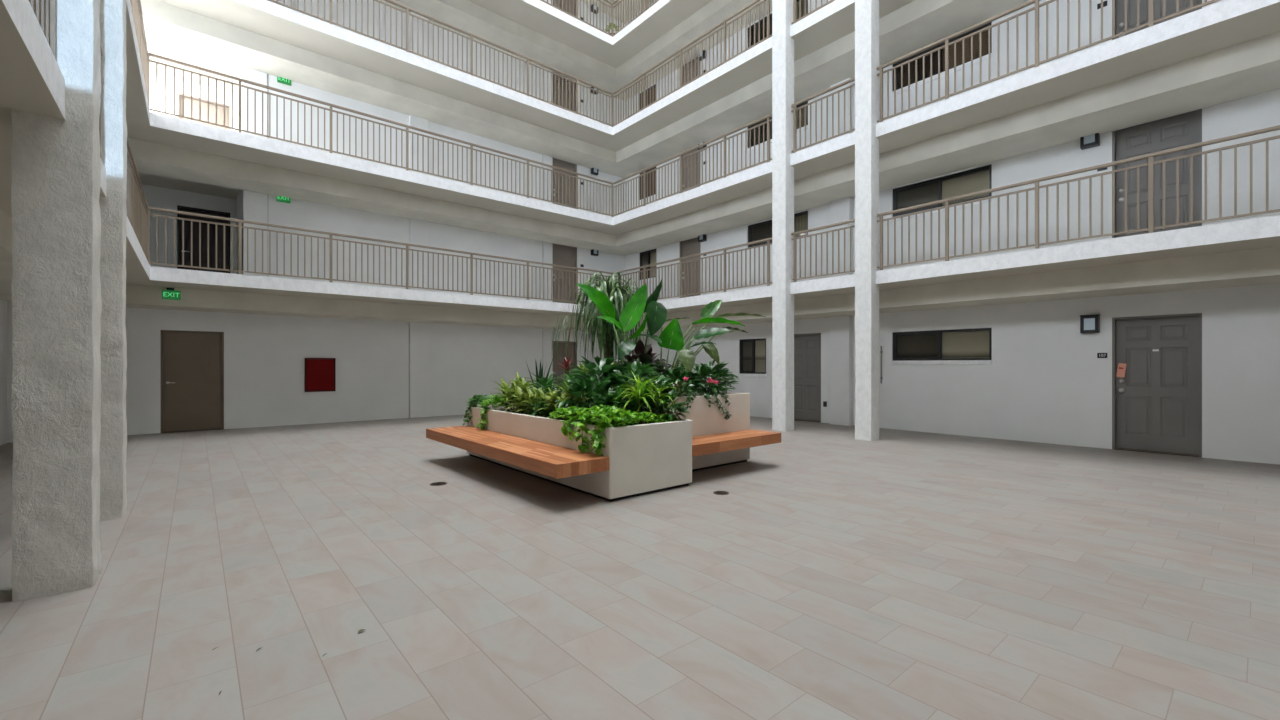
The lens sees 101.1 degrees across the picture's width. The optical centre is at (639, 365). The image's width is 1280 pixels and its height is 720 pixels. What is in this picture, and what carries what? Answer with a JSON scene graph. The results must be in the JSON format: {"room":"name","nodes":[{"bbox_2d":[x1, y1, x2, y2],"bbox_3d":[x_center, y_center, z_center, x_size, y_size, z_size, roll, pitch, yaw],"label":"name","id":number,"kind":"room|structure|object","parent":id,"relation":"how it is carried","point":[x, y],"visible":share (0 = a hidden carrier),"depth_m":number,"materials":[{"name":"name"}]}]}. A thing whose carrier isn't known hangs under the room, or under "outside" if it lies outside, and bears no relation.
{"room":"apartment building courtyard","nodes":[
{"label":"apartment building courtyard","id":0,"kind":"room"},
{"bbox_2d":[0,299,6,445],"bbox_3d":[-6.375,-1.494,3.516,0.200,5.688,20.200,0,0,-40],"label":"wall","id":1,"kind":"structure","parent":0,"point":[3,304],"depth_m":8.99,"materials":[{"name":"paint"}]},
{"bbox_2d":[142,70,236,273],"bbox_3d":[-11.145,-11.021,12.184,3.700,18.651,0.200,0,0,-40],"label":"wall","id":2,"kind":"structure","parent":0,"point":[157,197],"depth_m":12.27,"materials":[{"name":"paint"}]},
{"bbox_2d":[177,205,229,272],"bbox_3d":[-10.501,-2.721,12.692,0.984,2.052,0.140,0,0,-40],"label":"door","id":3,"kind":"structure","parent":2,"relation":"in","point":[187,224],"depth_m":12.70,"materials":[{"name":"paint"}]},
{"bbox_2d":[177,92,229,129],"bbox_3d":[-10.501,-5.364,12.692,0.984,2.052,0.140,0,0,-40],"label":"door","id":4,"kind":"structure","parent":2,"relation":"in","point":[187,98],"depth_m":12.70,"materials":[{"name":"beige paint"}]},
{"bbox_2d":[237,67,242,273],"bbox_3d":[-9.153,-11.021,12.240,0.250,18.651,2.286,0,0,-40],"label":"wall","id":5,"kind":"structure","parent":0,"point":[239,197],"depth_m":11.91,"materials":[{"name":"paint"}]},
{"bbox_2d":[7,0,624,442],"bbox_3d":[-5.801,-9.498,13.720,14.047,21.696,0.220,0,0,-40],"label":"wall","id":6,"kind":"structure","parent":0,"point":[265,355],"depth_m":12.85,"materials":[{"name":"paint"}]},
{"bbox_2d":[161,330,223,432],"bbox_3d":[-9.174,0.324,10.811,0.992,2.052,0.154,0,0,-40],"label":"door","id":7,"kind":"structure","parent":6,"relation":"in","point":[192,362],"depth_m":10.79,"materials":[{"name":"brown wood"}]},
{"bbox_2d":[243,190,266,276],"bbox_3d":[-8.344,-2.724,11.421,0.425,2.058,0.050,0,0,-40],"label":"trim","id":8,"kind":"structure","parent":6,"relation":"attached to","point":[254,203],"depth_m":11.39,"materials":[{"name":"paint"}]},
{"bbox_2d":[243,67,266,137],"bbox_3d":[-8.344,-5.367,11.421,0.425,2.058,0.050,0,0,-40],"label":"trim","id":9,"kind":"structure","parent":6,"relation":"attached to","point":[249,74],"depth_m":11.39,"materials":[{"name":"paint"}]},
{"bbox_2d":[305,358,335,391],"bbox_3d":[-7.398,0.223,12.181,0.610,0.775,0.070,0,0,-40],"label":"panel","id":10,"kind":"object","parent":6,"relation":"attached to","point":[320,373],"visible":1,"depth_m":12.16,"materials":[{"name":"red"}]},
{"bbox_2d":[409,322,427,417],"bbox_3d":[-5.721,0.120,13.617,0.455,2.460,0.080,0,0,-40],"label":"trim","id":11,"kind":"structure","parent":6,"relation":"attached to","point":[418,331],"depth_m":13.57,"materials":[{"name":"paint"}]},
{"bbox_2d":[409,218,427,290],"bbox_3d":[-5.721,-2.724,13.617,0.455,2.058,0.080,0,0,-40],"label":"trim","id":12,"kind":"structure","parent":6,"relation":"attached to","point":[418,229],"depth_m":13.57,"materials":[{"name":"paint"}]},
{"bbox_2d":[409,115,427,174],"bbox_3d":[-5.721,-5.367,13.617,0.455,2.058,0.080,0,0,-40],"label":"trim","id":13,"kind":"structure","parent":6,"relation":"attached to","point":[414,121],"depth_m":13.57,"materials":[{"name":"paint"}]},
{"bbox_2d":[409,11,427,58],"bbox_3d":[-5.721,-8.010,13.617,0.455,2.058,0.080,0,0,-40],"label":"trim","id":14,"kind":"structure","parent":6,"relation":"attached to","point":[410,16],"depth_m":13.56,"materials":[{"name":"paint"}]},
{"bbox_2d":[543,242,549,301],"bbox_3d":[-2.858,-2.724,16.066,0.230,2.058,0.035,0,0,-40],"label":"trim","id":15,"kind":"structure","parent":6,"relation":"attached to","point":[546,245],"depth_m":16.05,"materials":[{"name":"paint"}]},
{"bbox_2d":[543,329,549,376],"bbox_3d":[-2.858,0.120,16.066,0.230,2.460,0.035,0,0,-40],"label":"trim","id":16,"kind":"structure","parent":6,"relation":"attached to","point":[546,332],"depth_m":16.05,"materials":[{"name":"paint"}]},
{"bbox_2d":[543,155,549,202],"bbox_3d":[-2.858,-5.367,16.066,0.230,2.058,0.035,0,0,-40],"label":"trim","id":17,"kind":"structure","parent":6,"relation":"attached to","point":[546,159],"depth_m":16.05,"materials":[{"name":"paint"}]},
{"bbox_2d":[553,72,575,112],"bbox_3d":[-2.395,-8.032,16.548,0.904,2.102,0.140,0,0,-40],"label":"door","id":18,"kind":"structure","parent":6,"relation":"in","point":[560,78],"depth_m":16.59,"materials":[{"name":"brown metal"}]},
{"bbox_2d":[553,243,576,303],"bbox_3d":[-2.395,-2.746,16.548,0.904,2.102,0.140,0,0,-40],"label":"door","id":19,"kind":"structure","parent":6,"relation":"in","point":[564,255],"depth_m":16.59,"materials":[{"name":"brown metal"}]},
{"bbox_2d":[553,158,576,208],"bbox_3d":[-2.395,-5.389,16.548,0.904,2.102,0.140,0,0,-40],"label":"door","id":20,"kind":"structure","parent":6,"relation":"in","point":[559,163],"depth_m":16.59,"materials":[{"name":"brown metal"}]},
{"bbox_2d":[553,341,576,386],"bbox_3d":[-2.395,0.299,16.548,0.904,2.102,0.140,0,0,-40],"label":"door","id":21,"kind":"structure","parent":6,"relation":"in","point":[561,352],"depth_m":16.53,"materials":[{"name":"grey wood"}]},
{"bbox_2d":[381,0,771,100],"bbox_3d":[-0.197,-9.224,7.010,13.747,0.370,17.264,0,0,-40],"label":"beam","id":22,"kind":"structure","parent":0,"point":[468,16],"depth_m":14.66,"materials":[{"name":"paint"}]},
{"bbox_2d":[141,0,1029,177],"bbox_3d":[-0.990,-6.864,8.013,14.270,0.235,20.280,0,0,-40],"label":"slab","id":23,"kind":"object","parent":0,"point":[835,20],"visible":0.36,"depth_m":11.89,"materials":[{"name":"paint"}]},
{"bbox_2d":[269,0,613,126],"bbox_3d":[-4.629,-7.494,12.267,10.048,1.025,0.055,0,0,-40],"label":"balcony railing","id":24,"kind":"object","parent":23,"relation":"on","point":[408,9],"visible":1,"depth_m":12.78,"materials":[{"name":"metal"}]},
{"bbox_2d":[613,0,771,125],"bbox_3d":[1.070,-7.494,13.303,0.055,1.025,5.713,0,0,-40],"label":"balcony railing","id":25,"kind":"object","parent":23,"relation":"on","point":[680,51],"visible":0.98,"depth_m":13.04,"materials":[{"name":"metal"}]},
{"bbox_2d":[791,0,834,24],"bbox_3d":[3.604,-7.494,10.304,0.055,1.025,1.460,0,0,-40],"label":"balcony railing","id":26,"kind":"object","parent":23,"relation":"on","point":[795,19],"visible":1,"depth_m":10.70,"materials":[{"name":"metal"}]},
{"bbox_2d":[468,0,711,67],"bbox_3d":[-0.990,-9.507,8.013,14.270,0.235,20.280,0,0,-40],"label":"slab","id":27,"kind":"object","parent":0,"point":[663,16],"visible":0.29,"depth_m":14.59,"materials":[{"name":"paint"}]},
{"bbox_2d":[540,0,613,36],"bbox_3d":[-4.629,-10.136,12.267,10.048,1.025,0.055,0,0,-40],"label":"balcony railing","id":28,"kind":"object","parent":27,"relation":"on","point":[607,1],"visible":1,"depth_m":15.04,"materials":[{"name":"metal"}]},
{"bbox_2d":[613,0,658,35],"bbox_3d":[1.070,-10.136,13.303,0.055,1.025,5.713,0,0,-40],"label":"balcony railing","id":29,"kind":"object","parent":27,"relation":"on","point":[616,1],"visible":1,"depth_m":15.04,"materials":[{"name":"metal"}]},
{"bbox_2d":[581,0,654,23],"bbox_3d":[-0.197,-11.867,7.010,13.747,0.370,17.264,0,0,-40],"label":"beam","id":30,"kind":"structure","parent":0,"point":[585,1],"depth_m":17.20,"materials":[{"name":"paint"}]},
{"bbox_2d":[0,415,1279,719],"bbox_3d":[-1.008,1.450,8.050,14.350,0.200,20.400,0,0,-40],"label":"floor","id":31,"kind":"structure","parent":0,"point":[902,574],"depth_m":3.23,"materials":[{"name":"tile"}]},
{"bbox_2d":[11,0,101,601],"bbox_3d":[-3.565,-9.498,3.233,0.344,21.696,0.359,0,0,-40],"label":"column","id":32,"kind":"structure","parent":31,"relation":"on","point":[56,164],"depth_m":3.12,"materials":[{"name":"paint"}]},
{"bbox_2d":[99,0,126,520],"bbox_3d":[-4.776,-9.498,4.658,0.331,21.696,0.299,0,0,-40],"label":"column","id":33,"kind":"structure","parent":31,"relation":"on","point":[112,15],"depth_m":4.61,"materials":[{"name":"paint"}]},
{"bbox_2d":[466,405,691,501],"bbox_3d":[-1.008,0.983,6.905,1.164,0.735,3.590,0,0,-40],"label":"planter box","id":34,"kind":"object","parent":31,"relation":"on","point":[645,458],"visible":0.44,"depth_m":5.61,"materials":[{"name":"beige concrete"}]},
{"bbox_2d":[463,395,492,424],"bbox_3d":[-2.360,0.658,7.823,0.505,0.448,0.450,0,0,2],"label":"pothos","id":35,"kind":"object","parent":34,"relation":"in","point":[475,400],"visible":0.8,"depth_m":7.75,"materials":[{"name":"green plant"}]},
{"bbox_2d":[476,395,508,430],"bbox_3d":[-2.074,0.673,7.459,0.522,0.526,0.483,0,0,-3],"label":"pothos","id":36,"kind":"object","parent":34,"relation":"in","point":[496,399],"visible":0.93,"depth_m":7.33,"materials":[{"name":"green plant"}]},
{"bbox_2d":[489,371,535,412],"bbox_3d":[-1.825,0.410,7.699,0.604,0.645,0.838,0,0,-40],"label":"dracaena","id":37,"kind":"object","parent":34,"relation":"on","point":[518,379],"visible":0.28,"depth_m":7.76,"materials":[{"name":"green plant"}]},
{"bbox_2d":[494,377,540,414],"bbox_3d":[-1.636,0.452,7.291,0.630,0.561,0.800,0,0,-40],"label":"dracaena","id":38,"kind":"object","parent":34,"relation":"in","point":[509,394],"visible":0.45,"depth_m":7.34,"materials":[{"name":"green plant"}]},
{"bbox_2d":[426,426,609,478],"bbox_3d":[-1.664,0.978,6.311,0.604,0.155,3.530,0,0,-40],"label":"wooden bench","id":39,"kind":"object","parent":34,"relation":"attached to","point":[554,461],"visible":1,"depth_m":5.57,"materials":[{"name":"brown wood"}]},
{"bbox_2d":[506,386,550,415],"bbox_3d":[-1.414,0.506,6.915,0.648,0.457,0.845,0,0,-40],"label":"dracaena","id":40,"kind":"object","parent":34,"relation":"in","point":[522,400],"visible":0.71,"depth_m":6.90,"materials":[{"name":"green plant"}]},
{"bbox_2d":[513,371,568,405],"bbox_3d":[-1.336,0.410,7.612,1.079,0.647,1.246,0,0,-40],"label":"lily","id":41,"kind":"object","parent":34,"relation":"in","point":[543,382],"visible":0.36,"depth_m":7.45,"materials":[{"name":"green plant"}]},
{"bbox_2d":[527,398,561,419],"bbox_3d":[-1.179,0.578,6.666,0.564,0.368,0.765,0,0,-40],"label":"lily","id":42,"kind":"object","parent":34,"relation":"in","point":[541,405],"visible":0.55,"depth_m":6.58,"materials":[{"name":"green plant"}]},
{"bbox_2d":[537,380,589,420],"bbox_3d":[-0.900,0.462,6.420,0.652,0.544,0.846,0,0,-40],"label":"dracaena","id":43,"kind":"object","parent":34,"relation":"in","point":[552,397],"visible":0.5,"depth_m":6.43,"materials":[{"name":"green plant"}]},
{"bbox_2d":[555,373,632,421],"bbox_3d":[-0.546,0.408,6.418,1.038,0.621,1.001,0,0,-40],"label":"leafy shrub","id":44,"kind":"object","parent":34,"relation":"on","point":[588,387],"visible":0.53,"depth_m":6.20,"materials":[{"name":"green plant"}]},
{"bbox_2d":[562,356,625,399],"bbox_3d":[-0.524,0.294,6.815,0.933,0.846,1.116,0,0,-40],"label":"leafy shrub","id":45,"kind":"object","parent":34,"relation":"on","point":[606,369],"visible":0.41,"depth_m":6.65,"materials":[{"name":"green plant"}]},
{"bbox_2d":[548,404,680,455],"bbox_3d":[-0.342,0.710,5.921,1.320,0.604,1.328,0,0,-40],"label":"pothos","id":46,"kind":"object","parent":34,"relation":"in","point":[614,414],"visible":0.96,"depth_m":5.45,"materials":[{"name":"green plant"}]},
{"bbox_2d":[588,384,644,422],"bbox_3d":[-0.279,0.469,6.117,0.754,0.499,0.763,0,0,-40],"label":"leafy shrub","id":47,"kind":"object","parent":34,"relation":"on","point":[609,397],"visible":0.51,"depth_m":6.02,"materials":[{"name":"green plant"}]},
{"bbox_2d":[602,361,663,407],"bbox_3d":[-0.073,0.330,6.336,0.771,0.775,0.900,0,0,-40],"label":"leafy shrub","id":48,"kind":"object","parent":34,"relation":"on","point":[633,369],"visible":0.41,"depth_m":6.29,"materials":[{"name":"green plant"}]},
{"bbox_2d":[611,371,678,423],"bbox_3d":[0.071,0.396,5.980,0.841,0.667,0.796,0,0,11],"label":"spider plant","id":49,"kind":"object","parent":34,"relation":"on","point":[639,392],"visible":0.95,"depth_m":5.94,"materials":[{"name":"green plant"}]},
{"bbox_2d":[642,390,689,421],"bbox_3d":[0.307,0.500,6.045,0.594,0.435,0.615,0,0,-40],"label":"leafy shrub","id":50,"kind":"object","parent":34,"relation":"in","point":[680,405],"visible":0.71,"depth_m":5.98,"materials":[{"name":"green plant"}]},
{"bbox_2d":[641,373,699,413],"bbox_3d":[0.362,0.407,6.279,0.761,0.627,0.501,0,0,-18],"label":"shrub","id":51,"kind":"object","parent":34,"relation":"on","point":[680,386],"visible":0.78,"depth_m":6.22,"materials":[{"name":"green plant"}]},
{"bbox_2d":[555,388,749,471],"bbox_3d":[-0.084,0.870,8.019,1.678,0.960,3.080,0,0,-40],"label":"planter box","id":52,"kind":"object","parent":31,"relation":"on","point":[706,420],"visible":0.21,"depth_m":6.95,"materials":[{"name":"beige concrete"}]},
{"bbox_2d":[551,310,572,373],"bbox_3d":[-1.270,-0.181,8.242,0.343,1.385,0.579,0,0,8],"label":"palm","id":53,"kind":"object","parent":52,"relation":"in","point":[570,324],"visible":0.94,"depth_m":8.29,"materials":[{"name":"green plant"}]},
{"bbox_2d":[569,272,648,392],"bbox_3d":[-0.460,-0.486,8.110,1.165,2.003,1.119,0,0,15],"label":"palm","id":54,"kind":"object","parent":52,"relation":"in","point":[606,337],"visible":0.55,"depth_m":7.92,"materials":[{"name":"green plant"}]},
{"bbox_2d":[576,279,666,386],"bbox_3d":[-0.220,-0.391,7.207,1.204,1.711,0.927,0,0,8],"label":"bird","id":55,"kind":"object","parent":52,"relation":"on","point":[656,313],"visible":0.88,"depth_m":7.08},
{"bbox_2d":[614,361,673,392],"bbox_3d":[-0.005,0.219,6.865,0.914,0.551,0.879,0,0,-3],"label":"leafy shrub","id":56,"kind":"object","parent":52,"relation":"on","point":[639,365],"visible":0.09,"depth_m":6.75,"materials":[{"name":"green plant"}]},
{"bbox_2d":[620,339,674,374],"bbox_3d":[0.003,0.073,7.134,0.960,0.838,0.888,0,0,-40],"label":"shrub","id":57,"kind":"object","parent":52,"relation":"on","point":[648,357],"visible":0.42,"depth_m":7.03,"materials":[{"name":"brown plant"}]},
{"bbox_2d":[656,367,709,395],"bbox_3d":[0.523,0.256,6.905,0.844,0.474,0.724,0,0,-40],"label":"leafy shrub","id":58,"kind":"object","parent":52,"relation":"on","point":[675,372],"visible":0.48,"depth_m":6.81,"materials":[{"name":"green plant"}]},
{"bbox_2d":[667,363,737,396],"bbox_3d":[0.742,0.226,7.097,0.939,0.539,1.638,0,0,30],"label":"flowering bush","id":59,"kind":"object","parent":52,"relation":"on","point":[714,370],"visible":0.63,"depth_m":7.11,"materials":[{"name":"green plant"}]},
{"bbox_2d":[680,387,730,419],"bbox_3d":[0.816,0.513,6.871,0.856,0.445,0.372,0,0,-40],"label":"trailing vine","id":60,"kind":"object","parent":52,"relation":"in","point":[704,394],"visible":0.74,"depth_m":6.88,"materials":[{"name":"green plant"}]},
{"bbox_2d":[657,300,764,382],"bbox_3d":[1.145,-0.231,7.275,1.856,1.399,0.754,0,0,-23],"label":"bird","id":61,"kind":"object","parent":52,"relation":"on","point":[671,337],"visible":0.91,"depth_m":7.10},
{"bbox_2d":[694,360,737,394],"bbox_3d":[1.031,0.181,7.513,0.787,0.624,0.816,0,0,-40],"label":"leafy shrub","id":62,"kind":"object","parent":52,"relation":"on","point":[721,365],"visible":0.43,"depth_m":7.42,"materials":[{"name":"green plant"}]},
{"bbox_2d":[692,429,780,456],"bbox_3d":[1.077,0.978,6.657,1.693,0.155,0.500,0,0,-40],"label":"wooden bench","id":63,"kind":"object","parent":52,"relation":"attached to","point":[728,441],"visible":0.8,"depth_m":6.51,"materials":[{"name":"brown wood"}]},
{"bbox_2d":[772,0,793,430],"bbox_3d":[2.979,-9.498,10.954,0.316,21.696,0.335,0,0,-40],"label":"column","id":64,"kind":"structure","parent":31,"relation":"on","point":[782,10],"depth_m":10.84,"materials":[{"name":"paint"}]},
{"bbox_2d":[855,0,878,440],"bbox_3d":[4.135,-9.498,9.587,0.315,21.696,0.316,0,0,-40],"label":"column","id":65,"kind":"structure","parent":31,"relation":"on","point":[866,11],"depth_m":9.47,"materials":[{"name":"paint"}]},
{"bbox_2d":[0,0,1279,316],"bbox_3d":[-0.990,-1.577,8.013,14.270,0.235,20.280,0,0,-40],"label":"slab","id":66,"kind":"object","parent":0,"point":[32,80],"visible":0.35,"depth_m":7.56,"materials":[{"name":"paint"}]},
{"bbox_2d":[29,0,56,60],"bbox_3d":[-1.585,-2.208,0.882,0.055,1.025,5.797,0,0,-40],"label":"balcony railing","id":67,"kind":"object","parent":66,"relation":"on","point":[45,11],"visible":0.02,"depth_m":2.96,"materials":[{"name":"metal"}]},
{"bbox_2d":[126,136,147,258],"bbox_3d":[-6.657,-2.208,6.886,0.055,1.025,5.543,0,0,-40],"label":"balcony railing","id":68,"kind":"object","parent":66,"relation":"on","point":[136,203],"visible":0.39,"depth_m":7.34,"materials":[{"name":"metal"}]},
{"bbox_2d":[146,207,612,302],"bbox_3d":[-4.629,-2.208,12.267,10.048,1.025,0.055,0,0,-40],"label":"balcony railing","id":69,"kind":"object","parent":66,"relation":"on","point":[240,222],"visible":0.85,"depth_m":11.11,"materials":[{"name":"metal"}]},
{"bbox_2d":[613,238,771,299],"bbox_3d":[1.070,-2.208,13.303,0.055,1.025,5.713,0,0,-40],"label":"balcony railing","id":70,"kind":"object","parent":66,"relation":"on","point":[768,244],"visible":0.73,"depth_m":12.69,"materials":[{"name":"metal"}]},
{"bbox_2d":[791,219,854,281],"bbox_3d":[3.604,-2.208,10.304,0.055,1.025,1.460,0,0,-40],"label":"balcony railing","id":71,"kind":"object","parent":66,"relation":"on","point":[794,234],"visible":0.8,"depth_m":10.35,"materials":[{"name":"metal"}]},
{"bbox_2d":[877,125,1279,269],"bbox_3d":[6.120,-2.208,7.326,0.055,1.025,5.697,0,0,-40],"label":"balcony railing","id":72,"kind":"object","parent":66,"relation":"on","point":[1150,164],"visible":1,"depth_m":7.32,"materials":[{"name":"metal"}]},
{"bbox_2d":[0,209,1279,331],"bbox_3d":[-0.197,-1.295,7.010,13.747,0.370,17.264,0,0,-40],"label":"ceiling","id":73,"kind":"structure","parent":0,"point":[1261,266],"depth_m":9.58,"materials":[{"name":"paint"}]},
{"bbox_2d":[126,0,1279,255],"bbox_3d":[-0.990,-4.221,8.013,14.270,0.235,20.280,0,0,-40],"label":"slab","id":74,"kind":"object","parent":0,"point":[1227,23],"visible":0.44,"depth_m":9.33,"materials":[{"name":"paint"}]},
{"bbox_2d":[130,0,147,91],"bbox_3d":[-6.657,-4.851,6.886,0.055,1.025,5.543,0,0,-40],"label":"balcony railing","id":75,"kind":"object","parent":74,"relation":"on","point":[136,7],"visible":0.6,"depth_m":7.93,"materials":[{"name":"paint"}]},
{"bbox_2d":[147,52,613,216],"bbox_3d":[-4.629,-4.851,12.267,10.048,1.025,0.055,0,0,-40],"label":"balcony railing","id":76,"kind":"object","parent":74,"relation":"on","point":[239,80],"visible":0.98,"depth_m":11.34,"materials":[{"name":"metal"}]},
{"bbox_2d":[613,113,771,215],"bbox_3d":[1.070,-4.851,13.303,0.055,1.025,5.713,0,0,-40],"label":"balcony railing","id":77,"kind":"object","parent":74,"relation":"on","point":[767,117],"visible":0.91,"depth_m":13.04,"materials":[{"name":"metal"}]},
{"bbox_2d":[791,77,854,152],"bbox_3d":[3.604,-4.851,10.304,0.055,1.025,1.460,0,0,-40],"label":"balcony railing","id":78,"kind":"object","parent":74,"relation":"on","point":[794,105],"visible":0.83,"depth_m":10.34,"materials":[{"name":"metal"}]},
{"bbox_2d":[877,0,1219,121],"bbox_3d":[6.120,-4.851,7.326,0.055,1.025,5.697,0,0,-40],"label":"balcony railing","id":79,"kind":"object","parent":74,"relation":"on","point":[1151,22],"visible":1,"depth_m":8.06,"materials":[{"name":"metal"}]},
{"bbox_2d":[625,0,1279,464],"bbox_3d":[5.156,-9.498,11.556,0.300,21.696,17.600,0,0,-40],"label":"wall","id":80,"kind":"structure","parent":0,"point":[1046,381],"depth_m":9.17,"materials":[{"name":"paint"}]},
{"bbox_2d":[640,249,655,282],"bbox_3d":[0.358,-3.243,17.236,0.360,1.025,0.910,0,0,-40],"label":"window","id":81,"kind":"structure","parent":80,"relation":"in","point":[647,257],"depth_m":17.15,"materials":[{"name":"black glass"}]},
{"bbox_2d":[642,251,655,277],"bbox_3d":[0.329,-3.275,17.205,0.008,0.880,0.820,0,0,-40],"label":"blind","id":82,"kind":"object","parent":81,"relation":"attached to","point":[648,257],"depth_m":17.15,"materials":[{"name":"beige fabric"}]},
{"bbox_2d":[640,167,655,202],"bbox_3d":[0.358,-5.886,17.236,0.360,1.025,0.910,0,0,-40],"label":"window","id":83,"kind":"structure","parent":80,"relation":"in","point":[654,167],"depth_m":17.15,"materials":[{"name":"black glass"}]},
{"bbox_2d":[642,170,655,197],"bbox_3d":[0.329,-5.918,17.205,0.008,0.880,0.820,0,0,-40],"label":"blind","id":84,"kind":"object","parent":83,"relation":"attached to","point":[647,170],"depth_m":17.15,"materials":[{"name":"beige fabric"}]},
{"bbox_2d":[680,237,700,297],"bbox_3d":[1.538,-2.753,15.719,0.140,2.117,0.874,0,0,-40],"label":"door","id":85,"kind":"structure","parent":80,"relation":"in","point":[688,247],"depth_m":15.74,"materials":[{"name":"brown metal"}]},
{"bbox_2d":[683,149,700,191],"bbox_3d":[1.538,-5.396,15.719,0.140,2.117,0.874,0,0,-40],"label":"door","id":86,"kind":"structure","parent":80,"relation":"in","point":[695,149],"depth_m":15.71,"materials":[{"name":"brown metal"}]},
{"bbox_2d":[683,57,700,84],"bbox_3d":[1.538,-8.040,15.719,0.140,2.117,0.874,0,0,-40],"label":"door","id":87,"kind":"structure","parent":80,"relation":"in","point":[696,57],"depth_m":15.71,"materials":[{"name":"brown metal"}]},
{"bbox_2d":[738,338,765,376],"bbox_3d":[3.077,-0.203,14.018,0.360,1.025,0.933,0,0,-40],"label":"window","id":88,"kind":"structure","parent":80,"relation":"in","point":[752,351],"depth_m":13.95,"materials":[{"name":"black glass"}]},
{"bbox_2d":[743,340,764,371],"bbox_3d":[3.048,-0.235,13.987,0.008,0.880,0.843,0,0,-40],"label":"blind","id":89,"kind":"object","parent":88,"relation":"attached to","point":[759,345],"depth_m":13.94,"materials":[{"name":"beige fabric"}]},
{"bbox_2d":[747,211,807,250],"bbox_3d":[3.559,-3.390,13.447,0.360,0.710,1.870,0,0,-40],"label":"window","id":90,"kind":"structure","parent":80,"relation":"in","point":[763,230],"depth_m":13.65,"materials":[{"name":"black glass"}]},
{"bbox_2d":[747,101,807,151],"bbox_3d":[3.559,-6.033,13.447,0.360,0.710,1.870,0,0,-40],"label":"window","id":91,"kind":"structure","parent":80,"relation":"in","point":[804,103],"depth_m":13.69,"materials":[{"name":"brown metal"}]},
{"bbox_2d":[748,0,807,46],"bbox_3d":[3.559,-8.676,13.447,0.360,0.710,1.870,0,0,-40],"label":"window","id":92,"kind":"structure","parent":80,"relation":"in","point":[802,1],"depth_m":13.79,"materials":[{"name":"black glass"}]},
{"bbox_2d":[794,333,820,422],"bbox_3d":[3.995,0.291,12.810,0.140,2.117,0.990,0,0,-40],"label":"door","id":93,"kind":"structure","parent":80,"relation":"in","point":[807,346],"depth_m":12.76,"materials":[{"name":"paint"}]},
{"bbox_2d":[830,315,852,425],"bbox_3d":[4.563,0.120,11.926,0.170,2.460,0.470,0,0,-40],"label":"trim","id":94,"kind":"structure","parent":80,"relation":"attached to","point":[841,327],"depth_m":11.83,"materials":[{"name":"paint"}]},
{"bbox_2d":[830,196,852,276],"bbox_3d":[4.563,-2.724,11.926,0.170,2.058,0.470,0,0,-40],"label":"trim","id":95,"kind":"structure","parent":80,"relation":"attached to","point":[841,210],"depth_m":11.82,"materials":[{"name":"paint"}]},
{"bbox_2d":[830,77,852,139],"bbox_3d":[4.563,-5.367,11.926,0.170,2.058,0.470,0,0,-40],"label":"trim","id":96,"kind":"structure","parent":80,"relation":"attached to","point":[847,91],"depth_m":11.82,"materials":[{"name":"paint"}]},
{"bbox_2d":[890,328,991,364],"bbox_3d":[6.024,-0.362,10.529,0.360,0.705,1.870,0,0,-40],"label":"window","id":97,"kind":"structure","parent":80,"relation":"in","point":[956,346],"depth_m":10.43,"materials":[{"name":"black glass"}]},
{"bbox_2d":[890,164,991,221],"bbox_3d":[6.024,-3.390,10.529,0.360,0.710,1.870,0,0,-40],"label":"window","id":98,"kind":"structure","parent":80,"relation":"in","point":[977,179],"depth_m":10.43,"materials":[{"name":"black glass"}]},
{"bbox_2d":[897,169,988,213],"bbox_3d":[5.995,-3.422,10.498,0.008,0.565,1.780,0,0,-40],"label":"blind","id":99,"kind":"object","parent":98,"relation":"attached to","point":[976,181],"depth_m":10.43,"materials":[{"name":"beige fabric"}]},
{"bbox_2d":[890,22,991,96],"bbox_3d":[6.024,-6.033,10.529,0.360,0.710,1.870,0,0,-40],"label":"window","id":100,"kind":"structure","parent":80,"relation":"in","point":[976,38],"depth_m":10.43,"materials":[{"name":"black glass"}]},
{"bbox_2d":[897,30,987,87],"bbox_3d":[5.995,-6.066,10.498,0.008,0.565,1.780,0,0,-40],"label":"blind","id":101,"kind":"object","parent":100,"relation":"attached to","point":[976,38],"depth_m":10.44,"materials":[{"name":"beige fabric"}]},
{"bbox_2d":[1079,314,1099,332],"bbox_3d":[7.365,-0.676,8.618,0.118,0.292,0.246,0,0,-40],"label":"wall lamp","id":102,"kind":"object","parent":80,"relation":"attached to","point":[1088,323],"visible":1,"depth_m":8.58,"materials":[{"name":"black metal"}]},
{"bbox_2d":[1080,133,1099,149],"bbox_3d":[7.365,-3.721,8.618,0.118,0.292,0.246,0,0,-40],"label":"wall lamp","id":103,"kind":"object","parent":80,"relation":"attached to","point":[1093,140],"visible":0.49,"depth_m":8.59,"materials":[{"name":"black metal"}]},
{"bbox_2d":[1112,313,1201,456],"bbox_3d":[7.955,0.291,8.124,0.140,2.117,0.994,0,0,-40],"label":"door","id":104,"kind":"structure","parent":80,"relation":"in","point":[1157,403],"depth_m":8.11,"materials":[{"name":"paint"}]},
{"bbox_2d":[1112,109,1201,237],"bbox_3d":[7.955,-2.753,8.124,0.140,2.117,0.994,0,0,-40],"label":"door","id":105,"kind":"structure","parent":80,"relation":"in","point":[1184,129],"depth_m":8.11,"materials":[{"name":"paint"}]},
{"bbox_2d":[1112,0,1201,39],"bbox_3d":[7.955,-5.396,8.124,0.140,2.117,0.994,0,0,-40],"label":"door","id":106,"kind":"structure","parent":80,"relation":"in","point":[1170,5],"depth_m":8.27,"materials":[{"name":"paint"}]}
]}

